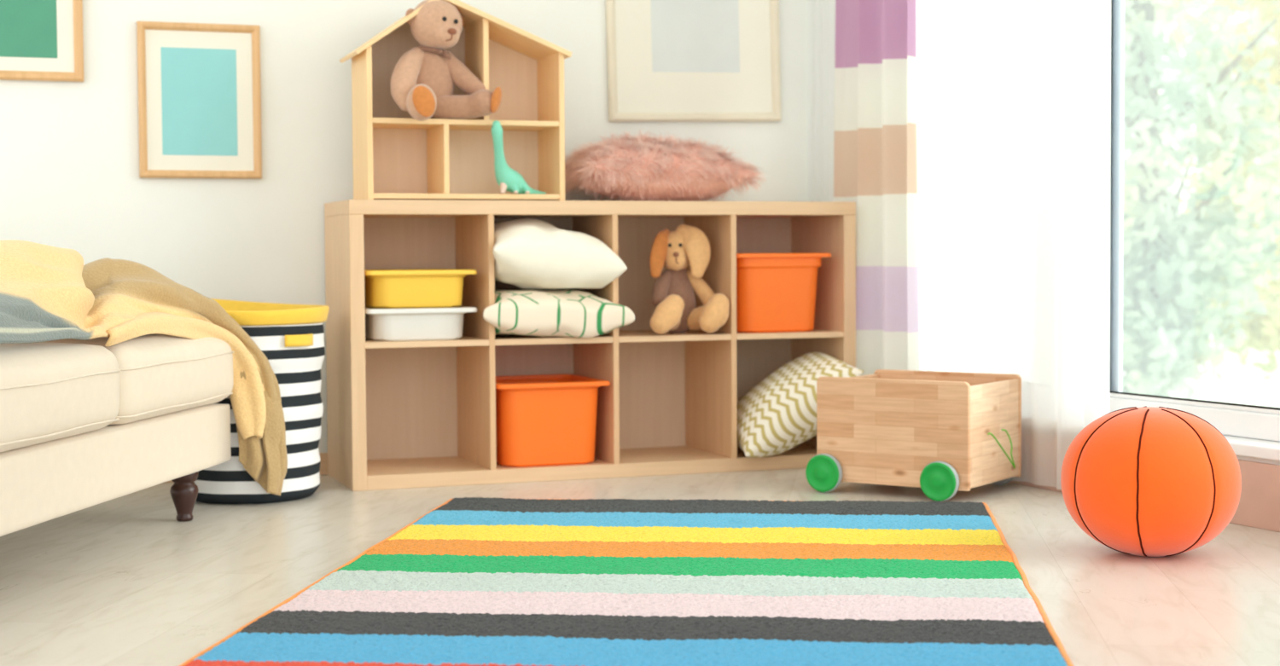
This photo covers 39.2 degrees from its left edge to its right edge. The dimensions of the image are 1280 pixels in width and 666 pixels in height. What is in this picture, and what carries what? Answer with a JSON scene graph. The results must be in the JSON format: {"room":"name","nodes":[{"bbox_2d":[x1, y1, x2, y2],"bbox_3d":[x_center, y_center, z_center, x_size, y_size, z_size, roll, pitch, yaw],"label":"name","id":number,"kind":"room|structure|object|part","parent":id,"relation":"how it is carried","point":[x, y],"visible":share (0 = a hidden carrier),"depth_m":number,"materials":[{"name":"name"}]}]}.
{"room":"children's room","nodes":[
{"label":"children's room","id":0,"kind":"room"},
{"bbox_2d":[0,0,808,453],"bbox_3d":[-1.349,-0.895,4.953,5.500,2.600,0.217,-1,3,-20],"label":"wall","id":1,"kind":"structure","parent":0,"point":[70,179],"depth_m":4.97,"materials":[{"name":"paint"}]},
{"bbox_2d":[0,0,84,81],"bbox_3d":[-1.678,-0.933,4.703,0.415,0.536,0.022,-1,3,-20],"label":"framed picture","id":2,"kind":"object","parent":1,"relation":"attached to","point":[41,40],"visible":1,"depth_m":4.75,"materials":[{"name":"green paper"}]},
{"bbox_2d":[0,0,57,58],"bbox_3d":[-1.676,-0.929,4.706,0.279,0.406,0.001,-1,3,-20],"label":"print","id":3,"kind":"object","parent":2,"relation":"attached to","point":[28,28],"depth_m":4.73},
{"bbox_2d":[136,21,261,179],"bbox_3d":[-1.197,-0.632,4.890,0.325,0.419,0.022,-1,3,-20],"label":"framed picture","id":4,"kind":"object","parent":1,"relation":"attached to","point":[199,84],"visible":1,"depth_m":4.89,"materials":[{"name":"teal paper"}]},
{"bbox_2d":[160,46,238,156],"bbox_3d":[-1.199,-0.629,4.891,0.200,0.290,0.001,-1,3,-20],"label":"print","id":5,"kind":"object","parent":4,"relation":"attached to","point":[199,85],"depth_m":4.89},
{"bbox_2d":[164,453,327,482],"bbox_3d":[-1.642,0.385,4.780,4.780,0.062,0.011,-1,3,-20],"label":"baseboard","id":6,"kind":"structure","parent":1,"relation":"attached to","point":[323,456],"depth_m":5.05,"materials":[{"name":"brown wood"}]},
{"bbox_2d":[605,0,781,122],"bbox_3d":[0.162,-0.958,5.367,0.550,0.648,0.022,-3,3,-20],"label":"framed picture","id":7,"kind":"object","parent":1,"relation":"attached to","point":[668,61],"visible":1,"depth_m":5.37},
{"bbox_2d":[650,0,739,72],"bbox_3d":[0.165,-0.962,5.369,0.282,0.362,0.001,-3,3,-20],"label":"print","id":8,"kind":"object","parent":7,"relation":"attached to","point":[687,36],"depth_m":5.37},
{"bbox_2d":[0,468,1279,665],"bbox_3d":[-0.173,0.567,1.778,5.500,0.050,7.100,-1,3,-20],"label":"floor","id":9,"kind":"structure","parent":0,"point":[121,581],"depth_m":3.53,"materials":[{"name":"laminate"}]},
{"bbox_2d":[0,333,233,536],"bbox_3d":[-1.539,0.079,3.334,0.867,0.801,2.221,0,3,7],"label":"sofa","id":10,"kind":"object","parent":9,"relation":"on","point":[86,423],"visible":0.86,"depth_m":3.65,"materials":[{"name":"beige fabric"}]},
{"bbox_2d":[0,342,119,453],"bbox_3d":[-1.421,0.112,3.433,0.656,0.202,0.662,0,3,7],"label":"seat cushion","id":11,"kind":"object","parent":10,"relation":"on","point":[55,398],"depth_m":3.42,"materials":[{"name":"beige fabric"}]},
{"bbox_2d":[45,333,233,424],"bbox_3d":[-1.337,0.082,4.093,0.655,0.203,0.663,0,3,7],"label":"seat cushion","id":12,"kind":"object","parent":10,"relation":"on","point":[165,380],"depth_m":3.96,"materials":[{"name":"beige fabric"}]},
{"bbox_2d":[0,239,287,495],"bbox_3d":[-1.245,0.118,3.812,0.448,0.630,1.403,0,3,13],"label":"throw blanket","id":13,"kind":"object","parent":10,"relation":"on","point":[48,293],"visible":0.98,"depth_m":4.02,"materials":[{"name":"fabric"}]},
{"bbox_3d":[-1.064,0.380,4.195,0.068,0.116,0.068,0,3,7],"label":"leg","id":14,"kind":"part","parent":10,"relation":"part of","materials":[{"name":"brown wood"}]},
{"bbox_2d":[194,298,329,504],"bbox_3d":[-1.002,0.164,4.607,0.409,0.511,0.409,-1,3,-20],"label":"laundry basket","id":15,"kind":"object","parent":9,"relation":"on","point":[290,336],"visible":0.47,"depth_m":4.48,"materials":[{"name":"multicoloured fabric"}]},
{"bbox_3d":[-0.845,0.018,4.477,0.019,0.029,0.092,2,3,38],"label":"handle","id":16,"kind":"part","parent":15,"relation":"part of","materials":[{"name":"yellow fabric"}]},
{"bbox_2d":[324,199,855,491],"bbox_3d":[-0.128,0.011,5.107,1.464,0.762,0.370,-1,3,-20],"label":"cube shelf","id":17,"kind":"object","parent":9,"relation":"on","point":[408,414],"visible":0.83,"depth_m":5.09,"materials":[{"name":"brown wood"}]},
{"bbox_3d":[-0.799,0.045,4.866,0.038,0.724,0.370,-1,3,-20],"label":"panel","id":18,"kind":"part","parent":17,"relation":"part of","materials":[{"name":"brown wood"}]},
{"bbox_2d":[364,306,477,341],"bbox_3d":[-0.631,-0.029,4.912,0.300,0.086,0.340,-1,3,-20],"label":"storage bin","id":19,"kind":"object","parent":17,"relation":"on","point":[405,324],"visible":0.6,"depth_m":4.77,"materials":[{"name":"white plastic"}]},
{"bbox_2d":[364,268,477,308],"bbox_3d":[-0.631,-0.122,4.907,0.300,0.101,0.340,-1,3,-20],"label":"storage bin","id":20,"kind":"object","parent":19,"relation":"on","point":[427,288],"visible":0.78,"depth_m":4.76,"materials":[{"name":"yellow plastic"}]},
{"bbox_2d":[339,0,571,200],"bbox_3d":[-0.503,-0.636,4.915,0.595,0.551,0.231,-1,3,-20],"label":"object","id":21,"kind":"object","parent":17,"relation":"on","point":[396,155],"visible":0.75,"depth_m":4.96,"materials":[{"name":"brown wood"}]},
{"bbox_3d":[-0.675,-0.822,4.845,0.232,0.170,0.231,-1,3,-20],"label":"roof panel","id":22,"kind":"part","parent":21,"relation":"part of","materials":[{"name":"brown wood"}]},
{"bbox_2d":[390,0,501,121],"bbox_3d":[-0.531,-0.729,4.806,0.282,0.334,0.198,-2,3,-29],"label":"teddy bear","id":23,"kind":"object","parent":21,"relation":"in","point":[423,79],"visible":1,"depth_m":4.78},
{"bbox_3d":[-0.618,-0.677,4.784,0.076,0.176,0.117,0,3,17],"label":"arm","id":24,"kind":"part","parent":23,"relation":"part of"},
{"bbox_3d":[-0.574,-0.608,4.762,0.080,0.098,0.159,0,3,1],"label":"leg","id":25,"kind":"part","parent":23,"relation":"part of","materials":[{"name":"orange fabric"}]},
{"bbox_3d":[-0.479,-0.614,4.817,0.192,0.079,0.078,0,3,0],"label":"leg","id":26,"kind":"part","parent":23,"relation":"part of","materials":[{"name":"brown fabric"}]},
{"bbox_3d":[-0.480,-0.698,4.845,0.130,0.128,0.055,0,3,6],"label":"arm","id":27,"kind":"part","parent":23,"relation":"part of"},
{"bbox_3d":[-0.534,-0.634,5.016,0.543,0.530,0.004,-1,3,-20],"label":"panel","id":28,"kind":"part","parent":21,"relation":"part of","materials":[{"name":"beige wood"}]},
{"bbox_3d":[-0.395,-0.834,4.946,0.362,0.159,0.231,-1,3,-20],"label":"roof panel","id":29,"kind":"part","parent":21,"relation":"part of","materials":[{"name":"brown wood"}]},
{"bbox_2d":[491,120,546,194],"bbox_3d":[-0.338,-0.475,4.900,0.195,0.199,0.077,-3,3,-42],"label":"dinosaur","id":30,"kind":"object","parent":21,"relation":"in","point":[508,179],"visible":0.98,"depth_m":4.86,"materials":[{"name":"teal plastic"}]},
{"bbox_3d":[-0.369,-0.399,4.875,0.022,0.041,0.032,-1,3,-5],"label":"leg","id":31,"kind":"part","parent":30,"relation":"part of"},
{"bbox_3d":[-0.343,-0.398,4.880,0.022,0.039,0.034,-1,3,-20],"label":"leg","id":32,"kind":"part","parent":30,"relation":"part of","materials":[{"name":"teal plastic"}]},
{"bbox_3d":[-0.315,-0.396,4.899,0.022,0.032,0.035,-3,4,-43],"label":"leg","id":33,"kind":"part","parent":30,"relation":"part of","materials":[{"name":"teal plastic"}]},
{"bbox_2d":[495,373,610,467],"bbox_3d":[-0.287,0.243,5.039,0.322,0.229,0.340,-1,3,-20],"label":"storage bin","id":34,"kind":"object","parent":17,"relation":"on","point":[542,420],"visible":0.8,"depth_m":4.90,"materials":[{"name":"orange plastic"}]},
{"bbox_2d":[482,289,634,338],"bbox_3d":[-0.272,-0.056,4.994,0.425,0.131,0.361,-1,3,-19],"label":"cushion","id":35,"kind":"object","parent":17,"relation":"on","point":[576,313],"visible":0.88,"depth_m":4.85,"materials":[{"name":"fabric"}]},
{"bbox_2d":[493,218,627,289],"bbox_3d":[-0.269,-0.220,4.964,0.374,0.196,0.330,-1,3,-21],"label":"cushion","id":36,"kind":"object","parent":35,"relation":"on","point":[529,253],"visible":0.77,"depth_m":4.83,"materials":[{"name":"beige fabric"}]},
{"bbox_3d":[-0.190,0.004,5.277,1.388,0.686,0.005,-1,3,-20],"label":"panel","id":37,"kind":"part","parent":17,"relation":"part of","materials":[{"name":"beige wood"}]},
{"bbox_3d":[-0.130,-0.351,5.090,1.464,0.038,0.370,-1,3,-20],"label":"panel","id":38,"kind":"part","parent":17,"relation":"part of","materials":[{"name":"brown wood"}]},
{"bbox_3d":[-0.126,0.373,5.123,1.388,0.038,0.369,-1,3,-20],"label":"panel","id":39,"kind":"part","parent":17,"relation":"part of","materials":[{"name":"brown wood"}]},
{"bbox_2d":[564,130,767,201],"bbox_3d":[0.041,-0.478,5.153,0.591,0.218,0.439,-1,3,-20],"label":"fluffy cushion","id":40,"kind":"object","parent":17,"relation":"on","point":[642,169],"visible":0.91,"depth_m":5.03,"materials":[{"name":"fur"}]},
{"bbox_2d":[649,224,729,334],"bbox_3d":[0.120,-0.150,5.064,0.247,0.313,0.205,-1,3,-20],"label":"rabbit","id":41,"kind":"object","parent":17,"relation":"on","point":[676,311],"visible":1,"depth_m":5.06},
{"bbox_3d":[0.062,-0.126,5.080,0.045,0.101,0.082,1,3,30],"label":"arm","id":42,"kind":"part","parent":41,"relation":"part of"},
{"bbox_3d":[0.077,-0.042,5.050,0.066,0.075,0.122,0,3,10],"label":"leg","id":43,"kind":"part","parent":41,"relation":"part of","materials":[{"name":"beige fabric"}]},
{"bbox_3d":[0.181,-0.045,5.087,0.121,0.077,0.065,2,3,42],"label":"leg","id":44,"kind":"part","parent":41,"relation":"part of","materials":[{"name":"beige fabric"}]},
{"bbox_3d":[0.183,-0.099,5.115,0.112,0.161,0.047,0,3,17],"label":"arm","id":45,"kind":"part","parent":41,"relation":"part of"},
{"bbox_2d":[736,253,831,332],"bbox_3d":[0.355,-0.121,5.264,0.300,0.226,0.340,-1,3,-20],"label":"storage bin","id":46,"kind":"object","parent":17,"relation":"on","point":[776,293],"visible":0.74,"depth_m":5.12,"materials":[{"name":"orange plastic"}]},
{"bbox_2d":[736,352,863,457],"bbox_3d":[0.434,0.202,5.194,0.342,0.288,0.369,-1,3,-8],"label":"cushion","id":47,"kind":"object","parent":17,"relation":"on","point":[777,415],"visible":0.73,"depth_m":5.05,"materials":[{"name":"fabric"}]},
{"bbox_3d":[0.543,0.015,5.349,0.038,0.724,0.370,-1,3,-20],"label":"panel","id":48,"kind":"part","parent":17,"relation":"part of","materials":[{"name":"brown wood"}]},
{"bbox_2d":[179,497,1073,665],"bbox_3d":[0.042,0.466,3.214,1.323,0.018,2.421,0,3,7],"label":"striped rug","id":49,"kind":"object","parent":9,"relation":"on","point":[471,581],"visible":1,"depth_m":3.18,"materials":[{"name":"fabric"}]},
{"bbox_2d":[805,369,1021,501],"bbox_3d":[0.718,0.258,4.669,0.443,0.297,0.400,1,3,34],"label":"wagon","id":50,"kind":"object","parent":9,"relation":"on","point":[942,434],"visible":1,"depth_m":4.53,"materials":[{"name":"brown wood"}]},
{"bbox_3d":[0.560,0.244,4.775,0.014,0.252,0.309,1,3,34],"label":"panel","id":51,"kind":"part","parent":50,"relation":"part of","materials":[{"name":"brown wood"}]},
{"bbox_3d":[0.634,0.250,4.529,0.422,0.268,0.014,1,3,34],"label":"panel","id":52,"kind":"part","parent":50,"relation":"part of","materials":[{"name":"brown wood"}]},
{"bbox_3d":[0.817,0.237,4.797,0.422,0.268,0.014,1,3,34],"label":"panel","id":53,"kind":"part","parent":50,"relation":"part of","materials":[{"name":"brown wood"}]},
{"bbox_3d":[0.893,0.252,4.550,0.014,0.252,0.309,1,3,34],"label":"panel","id":54,"kind":"part","parent":50,"relation":"part of","materials":[{"name":"brown wood"}]},
{"bbox_2d":[1060,406,1241,557],"bbox_3d":[1.038,0.301,3.654,0.352,0.299,0.353,2,3,37],"label":"basketball","id":55,"kind":"object","parent":9,"relation":"on","point":[1144,481],"visible":1,"depth_m":3.53,"materials":[{"name":"orange rubber"}]},
{"bbox_2d":[1236,455,1279,465],"bbox_3d":[2.050,-0.817,2.771,0.220,2.600,6.750,-2,3,-25],"label":"wall","id":56,"kind":"structure","parent":0,"point":[1239,457],"depth_m":4.00,"materials":[{"name":"paint"}]},
{"bbox_2d":[1009,459,1279,532],"bbox_3d":[2.011,0.417,2.654,0.012,0.146,6.480,-2,3,-25],"label":"baseboard","id":57,"kind":"structure","parent":56,"relation":"attached to","point":[1259,506],"depth_m":3.98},
{"bbox_2d":[1109,0,1279,461],"bbox_3d":[1.441,-0.795,3.950,0.170,2.143,3.200,-2,3,-25],"label":"window","id":58,"kind":"structure","parent":56,"relation":"in","point":[1251,431],"depth_m":4.54,"materials":[{"name":"white paint"}]},
{"bbox_3d":[1.484,-0.810,3.970,0.075,2.115,3.200,-2,3,-25],"label":"frame","id":59,"kind":"part","parent":58,"relation":"part of","materials":[{"name":"white paint"}]},
{"bbox_3d":[1.416,-0.816,4.104,0.042,1.995,1.100,-2,3,-25],"label":"sash","id":60,"kind":"part","parent":58,"relation":"part of","materials":[{"name":"white paint"}]},
{"bbox_3d":[1.447,0.262,3.997,0.169,0.028,3.180,-2,3,-25],"label":"sill","id":61,"kind":"part","parent":58,"relation":"part of","materials":[{"name":"white paint"}]},
{"bbox_3d":[1.311,-2.004,3.884,0.431,0.022,3.495,-1,3,-20],"label":"curtain rod","id":62,"kind":"object","parent":56,"relation":"attached to","visible":0},
{"bbox_2d":[808,0,835,202],"bbox_3d":[0.558,-0.843,5.422,0.035,2.408,0.160,-2,3,-26],"label":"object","id":63,"kind":"object","parent":62,"relation":"hanging from","point":[821,13],"visible":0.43,"depth_m":5.45,"materials":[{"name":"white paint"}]},
{"bbox_2d":[833,0,919,375],"bbox_3d":[0.682,-0.832,5.163,0.086,2.408,0.375,-2,3,-31],"label":"striped curtain","id":64,"kind":"object","parent":62,"relation":"hanging from","point":[875,157],"visible":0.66,"depth_m":5.19,"materials":[{"name":"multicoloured fabric"}]},
{"bbox_2d":[915,0,1111,489],"bbox_3d":[0.954,-0.815,4.749,0.025,2.408,0.880,-2,3,-26],"label":"sheer curtain","id":65,"kind":"object","parent":62,"relation":"hanging from","point":[1014,96],"visible":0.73,"depth_m":4.69,"materials":[{"name":"white fabric"}]},
{"label":"outside","id":66,"kind":"structure","parent":0,"visible":0},
{"bbox_2d":[1122,305,1279,407],"bbox_3d":[10.665,0.324,15.207,23.400,0.100,36.000,-1,3,-20],"label":"ground","id":67,"kind":"structure","parent":66,"point":[1242,387],"depth_m":13.52,"materials":[{"name":"white"}]},
{"bbox_2d":[1122,0,1279,399],"bbox_3d":[2.572,-1.316,9.238,2.731,3.891,2.317,0,3,8],"label":"tree","id":68,"kind":"object","parent":67,"relation":"on","point":[1165,290],"visible":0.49,"depth_m":8.63,"materials":[{"name":"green plant"}]},
{"bbox_2d":[1125,0,1279,387],"bbox_3d":[3.882,-1.500,10.574,3.064,4.122,2.470,2,3,37],"label":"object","id":69,"kind":"object","parent":67,"relation":"on","point":[1262,332],"visible":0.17,"depth_m":10.59,"materials":[{"name":"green plant"}]},
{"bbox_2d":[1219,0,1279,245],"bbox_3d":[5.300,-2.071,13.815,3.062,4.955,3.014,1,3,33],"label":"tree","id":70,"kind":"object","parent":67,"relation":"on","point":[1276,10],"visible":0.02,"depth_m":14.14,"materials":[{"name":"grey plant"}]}
]}

